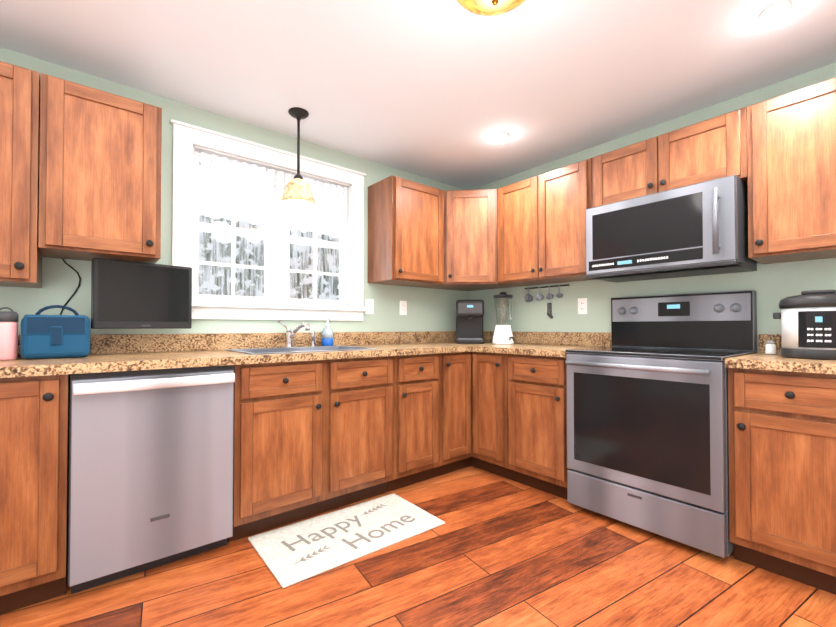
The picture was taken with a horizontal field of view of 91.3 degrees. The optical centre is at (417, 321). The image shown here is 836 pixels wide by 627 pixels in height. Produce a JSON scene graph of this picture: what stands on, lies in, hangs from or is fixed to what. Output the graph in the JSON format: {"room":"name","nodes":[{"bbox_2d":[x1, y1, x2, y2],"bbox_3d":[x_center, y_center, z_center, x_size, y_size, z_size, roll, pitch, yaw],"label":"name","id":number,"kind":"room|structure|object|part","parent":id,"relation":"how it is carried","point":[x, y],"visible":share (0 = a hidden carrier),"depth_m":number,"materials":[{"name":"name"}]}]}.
{"room":"kitchen","nodes":[
{"label":"kitchen","id":0,"kind":"room"},
{"bbox_2d":[0,47,467,334],"bbox_3d":[-1.517,-0.086,2.309,5.350,2.345,0.150,1,-1,-40],"label":"wall","id":1,"kind":"structure","parent":0,"point":[430,309],"depth_m":2.48,"materials":[{"name":"green paint"}]},
{"bbox_2d":[60,259,80,314],"bbox_3d":[-1.725,-0.123,2.026,0.084,0.370,0.007,1,-1,-40],"label":"power cord","id":2,"kind":"object","parent":1,"relation":"attached to","point":[77,287],"visible":0.77,"depth_m":2.03,"materials":[{"name":"black plastic"}]},
{"bbox_2d":[0,61,161,287],"bbox_3d":[-1.733,-0.608,1.798,0.995,0.895,0.365,1,-1,-40],"label":"upper cabinet","id":3,"kind":"object","parent":1,"relation":"attached to","point":[80,171],"visible":0.98,"depth_m":1.79,"materials":[{"name":"brown wood"}]},
{"bbox_2d":[91,258,191,328],"bbox_3d":[-1.431,-0.128,2.132,0.431,0.335,0.226,1,-1,-40],"label":"tv","id":4,"kind":"object","parent":1,"relation":"attached to","point":[132,295],"visible":1,"depth_m":2.05,"materials":[{"name":"black plastic"}]},
{"bbox_2d":[170,119,367,320],"bbox_3d":[-0.946,-0.567,2.763,1.300,1.120,0.210,1,-1,-40],"label":"window","id":5,"kind":"structure","parent":1,"relation":"in","point":[187,138],"depth_m":2.69,"materials":[{"name":"white"}]},
{"bbox_3d":[-0.959,-0.564,2.778,1.036,0.902,0.060,1,-1,-40],"label":"window sash","id":6,"kind":"part","parent":5,"relation":"part of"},
{"bbox_2d":[194,151,346,239],"bbox_3d":[-0.929,-0.808,2.745,1.032,0.400,0.026,1,-1,-40],"label":"lace curtain","id":7,"kind":"object","parent":5,"relation":"attached to","point":[214,185],"visible":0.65,"depth_m":2.66,"materials":[{"name":"white fabric"}]},
{"bbox_2d":[366,299,373,313],"bbox_3d":[-0.373,-0.112,3.154,0.072,0.116,0.008,1,-1,-40],"label":"electrical outlet","id":8,"kind":"object","parent":1,"relation":"attached to","point":[370,304],"visible":1,"depth_m":3.15,"materials":[{"name":"white plastic"}]},
{"bbox_2d":[400,301,406,314],"bbox_3d":[-0.121,-0.109,3.363,0.072,0.116,0.008,1,-1,-40],"label":"electrical outlet","id":9,"kind":"object","parent":1,"relation":"attached to","point":[403,307],"visible":1,"depth_m":3.36,"materials":[{"name":"white plastic"}]},
{"bbox_2d":[367,175,450,288],"bbox_3d":[-0.050,-0.665,3.184,0.565,0.745,0.383,1,-1,-40],"label":"upper cabinet","id":10,"kind":"object","parent":1,"relation":"attached to","point":[409,222],"depth_m":3.05,"materials":[{"name":"brown wood"}]},
{"bbox_2d":[0,466,835,626],"bbox_3d":[0.143,1.109,0.291,5.350,0.100,5.350,1,-1,-40],"label":"floor","id":11,"kind":"structure","parent":0,"point":[494,550],"depth_m":1.67,"materials":[{"name":"brown wood"}]},
{"bbox_2d":[0,374,69,614],"bbox_3d":[-1.782,0.639,1.576,0.658,0.876,0.618,1,-1,-40],"label":"base cabinet","id":12,"kind":"object","parent":11,"relation":"on","point":[35,410],"depth_m":1.50,"materials":[{"name":"brown wood"}]},
{"bbox_2d":[0,331,471,377],"bbox_3d":[-0.666,0.143,2.476,3.517,0.139,0.667,1,-1,-40],"label":"countertop","id":13,"kind":"structure","parent":12,"relation":"on","point":[119,352],"depth_m":2.22,"materials":[{"name":"stone"}]},
{"bbox_2d":[0,307,18,359],"bbox_3d":[-1.738,0.051,1.720,0.080,0.222,0.080,1,-1,-40],"label":"bottle","id":14,"kind":"object","parent":13,"relation":"on","point":[9,320],"visible":1,"depth_m":1.70,"materials":[{"name":"pink"}]},
{"bbox_2d":[20,305,90,358],"bbox_3d":[-1.618,0.045,1.834,0.230,0.237,0.168,1,-1,-40],"label":"lunch bag","id":15,"kind":"object","parent":13,"relation":"on","point":[53,336],"visible":1,"depth_m":1.77,"materials":[{"name":"blue fabric"}]},
{"bbox_2d":[275,319,309,346],"bbox_3d":[-0.805,0.080,2.616,0.147,0.190,0.224,1,-1,-40],"label":"faucet","id":16,"kind":"object","parent":13,"relation":"on","point":[289,339],"visible":0.98,"depth_m":2.66,"materials":[{"name":"silver metal"}]},
{"bbox_2d":[225,346,377,354],"bbox_3d":[-0.689,0.260,2.458,0.760,0.187,0.480,1,-1,-40],"label":"sink","id":17,"kind":"object","parent":13,"relation":"in","point":[252,351],"visible":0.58,"depth_m":2.56,"materials":[{"name":"silver metal"}]},
{"bbox_2d":[310,330,314,346],"bbox_3d":[-0.717,0.119,2.791,0.040,0.117,0.040,1,-1,-40],"label":"sprayer","id":18,"kind":"object","parent":13,"relation":"on","point":[312,337],"visible":0.94,"depth_m":2.78,"materials":[{"name":"silver metal"}]},
{"bbox_2d":[322,318,332,345],"bbox_3d":[-0.631,0.080,2.853,0.079,0.196,0.080,1,-1,-40],"label":"soap bottle","id":19,"kind":"object","parent":13,"relation":"on","point":[327,335],"visible":0.94,"depth_m":2.82,"materials":[{"name":"blue"}]},
{"bbox_2d":[455,300,483,343],"bbox_3d":[0.435,0.006,3.466,0.234,0.360,0.292,0,-1,5],"label":"coffee maker","id":20,"kind":"object","parent":13,"relation":"on","point":[469,321],"visible":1,"depth_m":3.37,"materials":[{"name":"black plastic"}]},
{"bbox_2d":[492,292,513,344],"bbox_3d":[0.689,-0.024,3.280,0.193,0.416,0.176,1,-1,-40],"label":"blender","id":21,"kind":"object","parent":13,"relation":"on","point":[503,335],"visible":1,"depth_m":3.22,"materials":[{"name":"white plastic"}]},
{"bbox_2d":[68,365,234,593],"bbox_3d":[-1.274,0.645,1.955,0.596,0.873,0.669,1,-1,-40],"label":"dishwasher","id":22,"kind":"object","parent":11,"relation":"on","point":[151,454],"visible":1,"depth_m":1.71,"materials":[{"name":"grey metal"}]},
{"bbox_2d":[227,372,399,541],"bbox_3d":[-0.698,0.739,2.474,0.945,0.700,0.618,1,-1,-40],"label":"base cabinet","id":23,"kind":"object","parent":11,"relation":"on","point":[313,437],"depth_m":2.19,"materials":[{"name":"brown wood"}]},
{"bbox_2d":[248,493,444,587],"bbox_3d":[-0.348,1.078,2.106,0.892,0.009,0.513,1,-1,-40],"label":"mat","id":24,"kind":"object","parent":11,"relation":"on","point":[279,558],"visible":1,"depth_m":2.04,"materials":[{"name":"white fabric"}]},
{"bbox_2d":[295,545,329,563],"bbox_3d":[-0.482,1.070,1.874,0.047,0.002,0.187,-1,-1,41],"label":"leaf decoration","id":25,"kind":"object","parent":24,"relation":"on","point":[313,553],"depth_m":1.87,"materials":[{"name":"grey"}]},
{"bbox_2d":[281,515,361,550],"bbox_3d":[-0.462,1.073,2.071,0.430,0.001,0.143,1,-1,-39],"label":"lettering","id":26,"kind":"object","parent":24,"relation":"on","point":[289,546],"visible":1,"depth_m":2.05,"materials":[{"name":"grey"}]},
{"bbox_2d":[361,504,386,515],"bbox_3d":[-0.256,1.077,2.330,0.047,0.002,0.187,-1,-1,41],"label":"leaf decoration","id":27,"kind":"object","parent":24,"relation":"on","point":[365,512],"depth_m":2.33,"materials":[{"name":"grey"}]},
{"bbox_2d":[342,516,414,548],"bbox_3d":[-0.192,1.073,2.109,0.118,0.001,0.412,-1,-1,44],"label":"lettering","id":28,"kind":"object","parent":24,"relation":"on","point":[369,535],"visible":1,"depth_m":2.07,"materials":[{"name":"grey"}]},
{"bbox_2d":[344,353,439,487],"bbox_3d":[-0.186,0.657,2.900,0.382,0.876,0.618,1,-1,-40],"label":"base cabinet","id":29,"kind":"object","parent":11,"relation":"on","point":[418,375],"depth_m":2.65,"materials":[{"name":"brown wood"}]},
{"bbox_2d":[440,352,471,474],"bbox_3d":[0.106,0.660,3.102,0.324,0.876,0.680,1,-1,-40],"label":"base cabinet","id":30,"kind":"object","parent":11,"relation":"on","point":[456,367],"depth_m":2.89,"materials":[{"name":"brown wood"}]},
{"bbox_2d":[472,352,513,480],"bbox_3d":[0.697,0.659,3.048,0.681,0.876,0.323,1,-1,-40],"label":"base cabinet","id":31,"kind":"object","parent":11,"relation":"on","point":[489,370],"depth_m":2.86,"materials":[{"name":"brown wood"}]},
{"bbox_2d":[472,331,610,356],"bbox_3d":[0.870,0.149,2.856,0.667,0.139,0.711,1,-1,-40],"label":"countertop","id":32,"kind":"structure","parent":31,"relation":"on","point":[553,344],"depth_m":2.94,"materials":[{"name":"stone"}]},
{"bbox_2d":[565,290,756,557],"bbox_3d":[1.321,0.461,2.267,0.701,1.250,0.754,1,-1,-40],"label":"range","id":33,"kind":"object","parent":11,"relation":"on","point":[647,424],"visible":0.98,"depth_m":2.10,"materials":[{"name":"silver metal"}]},
{"bbox_2d":[507,354,835,594],"bbox_3d":[1.605,0.644,1.980,0.645,0.875,2.473,1,-1,-40],"label":"base cabinet","id":34,"kind":"object","parent":11,"relation":"on","point":[782,469],"visible":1,"depth_m":1.72,"materials":[{"name":"brown wood"}]},
{"bbox_2d":[725,334,835,373],"bbox_3d":[1.996,0.130,1.518,0.642,0.139,1.254,1,-1,-40],"label":"countertop","id":35,"kind":"structure","parent":34,"relation":"on","point":[760,361],"depth_m":1.71,"materials":[{"name":"stone"}]},
{"bbox_2d":[765,340,775,353],"bbox_3d":[1.789,0.133,2.072,0.044,0.070,0.044,1,-1,-40],"label":"salt shaker","id":36,"kind":"object","parent":35,"relation":"on","point":[770,346],"visible":1,"depth_m":2.06,"materials":[{"name":"white plastic"}]},
{"bbox_2d":[773,289,835,359],"bbox_3d":[1.775,0.011,1.809,0.266,0.306,0.304,1,-1,-40],"label":"pressure cooker","id":37,"kind":"object","parent":35,"relation":"on","point":[808,324],"visible":1,"depth_m":1.75,"materials":[{"name":"silver plastic"}]},
{"bbox_2d":[0,0,835,189],"bbox_3d":[0.143,-1.336,0.325,5.350,0.100,5.350,1,-1,-40],"label":"ceiling","id":38,"kind":"structure","parent":0,"point":[444,91],"depth_m":2.00,"materials":[{"name":"white paint"}]},
{"bbox_2d":[279,107,316,209],"bbox_3d":[-0.719,-0.978,2.457,0.216,0.558,0.216,1,-1,-40],"label":"pendant light","id":39,"kind":"object","parent":38,"relation":"hanging from","point":[297,194],"visible":1,"depth_m":2.43,"materials":[{"name":"beige glass"}]},
{"bbox_2d":[457,0,525,15],"bbox_3d":[0.280,-1.209,1.482,0.332,0.122,0.332,1,-1,-40],"label":"dome lamp","id":40,"kind":"object","parent":38,"relation":"attached to","point":[488,7],"visible":1,"depth_m":1.54,"materials":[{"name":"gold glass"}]},
{"bbox_2d":[495,132,509,142],"bbox_3d":[0.569,-1.235,2.762,0.100,0.035,0.100,1,-1,-40],"label":"recessed light","id":41,"kind":"object","parent":38,"relation":"in","point":[503,137],"visible":1,"depth_m":2.73,"materials":[{"name":"white plastic"}]},
{"bbox_2d":[759,1,791,24],"bbox_3d":[1.458,-1.250,1.668,0.100,0.035,0.100,1,-1,-40],"label":"recessed light","id":42,"kind":"object","parent":38,"relation":"in","point":[775,13],"visible":0.98,"depth_m":1.65,"materials":[{"name":"white plastic"}]},
{"bbox_2d":[468,62,835,352],"bbox_3d":[2.192,-0.091,1.910,0.150,2.345,5.200,1,-1,-40],"label":"wall","id":43,"kind":"structure","parent":0,"point":[772,285],"depth_m":2.62,"materials":[{"name":"green paint"}]},
{"bbox_2d":[446,189,514,290],"bbox_3d":[0.434,-0.661,3.439,0.608,0.745,0.609,1,-1,-40],"label":"upper cabinet","id":44,"kind":"object","parent":43,"relation":"attached to","point":[470,209],"depth_m":3.20,"materials":[{"name":"brown wood"}]},
{"bbox_2d":[491,158,595,286],"bbox_3d":[0.944,-0.667,3.002,0.382,0.745,0.817,1,-1,-40],"label":"upper cabinet","id":45,"kind":"object","parent":43,"relation":"attached to","point":[538,223],"depth_m":2.87,"materials":[{"name":"brown wood"}]},
{"bbox_2d":[524,284,569,301],"bbox_3d":[1.003,-0.212,3.193,0.039,0.122,0.390,1,-1,-40],"label":"measuring cup","id":46,"kind":"object","parent":43,"relation":"attached to","point":[528,297],"visible":0.96,"depth_m":3.22,"materials":[{"name":"black metal"}]},
{"bbox_2d":[547,303,552,318],"bbox_3d":[1.028,-0.080,3.178,0.017,0.123,0.058,1,-1,-40],"label":"spoons","id":47,"kind":"object","parent":46,"relation":"hanging from","point":[550,315],"visible":1,"depth_m":3.17,"materials":[{"name":"black metal"}]},
{"bbox_2d":[578,298,586,313],"bbox_3d":[1.200,-0.109,2.981,0.008,0.116,0.072,1,-1,-40],"label":"electrical outlet","id":48,"kind":"object","parent":43,"relation":"attached to","point":[582,305],"visible":1,"depth_m":2.98,"materials":[{"name":"white plastic"}]},
{"bbox_2d":[591,107,746,207],"bbox_3d":[1.474,-0.875,2.400,0.338,0.346,0.785,1,-1,-40],"label":"upper cabinet","id":49,"kind":"object","parent":43,"relation":"attached to","point":[716,147],"depth_m":2.23,"materials":[{"name":"brown wood"}]},
{"bbox_2d":[585,175,756,282],"bbox_3d":[1.416,-0.484,2.359,0.470,0.429,0.754,1,-1,-40],"label":"over-the-range microwave","id":50,"kind":"object","parent":49,"relation":"attached to","point":[699,229],"visible":1,"depth_m":2.18,"materials":[{"name":"grey metal"}]},
{"bbox_2d":[743,77,835,263],"bbox_3d":[1.928,-0.683,1.849,0.338,0.745,0.634,1,-1,-40],"label":"upper cabinet","id":51,"kind":"object","parent":43,"relation":"attached to","point":[777,155],"depth_m":1.86,"materials":[{"name":"brown wood"}]},
{"label":"outside","id":52,"kind":"structure","parent":0,"visible":0},
{"bbox_2d":[198,161,338,300],"bbox_3d":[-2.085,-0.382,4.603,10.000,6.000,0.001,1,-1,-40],"label":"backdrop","id":53,"kind":"structure","parent":52,"point":[305,279],"depth_m":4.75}
]}

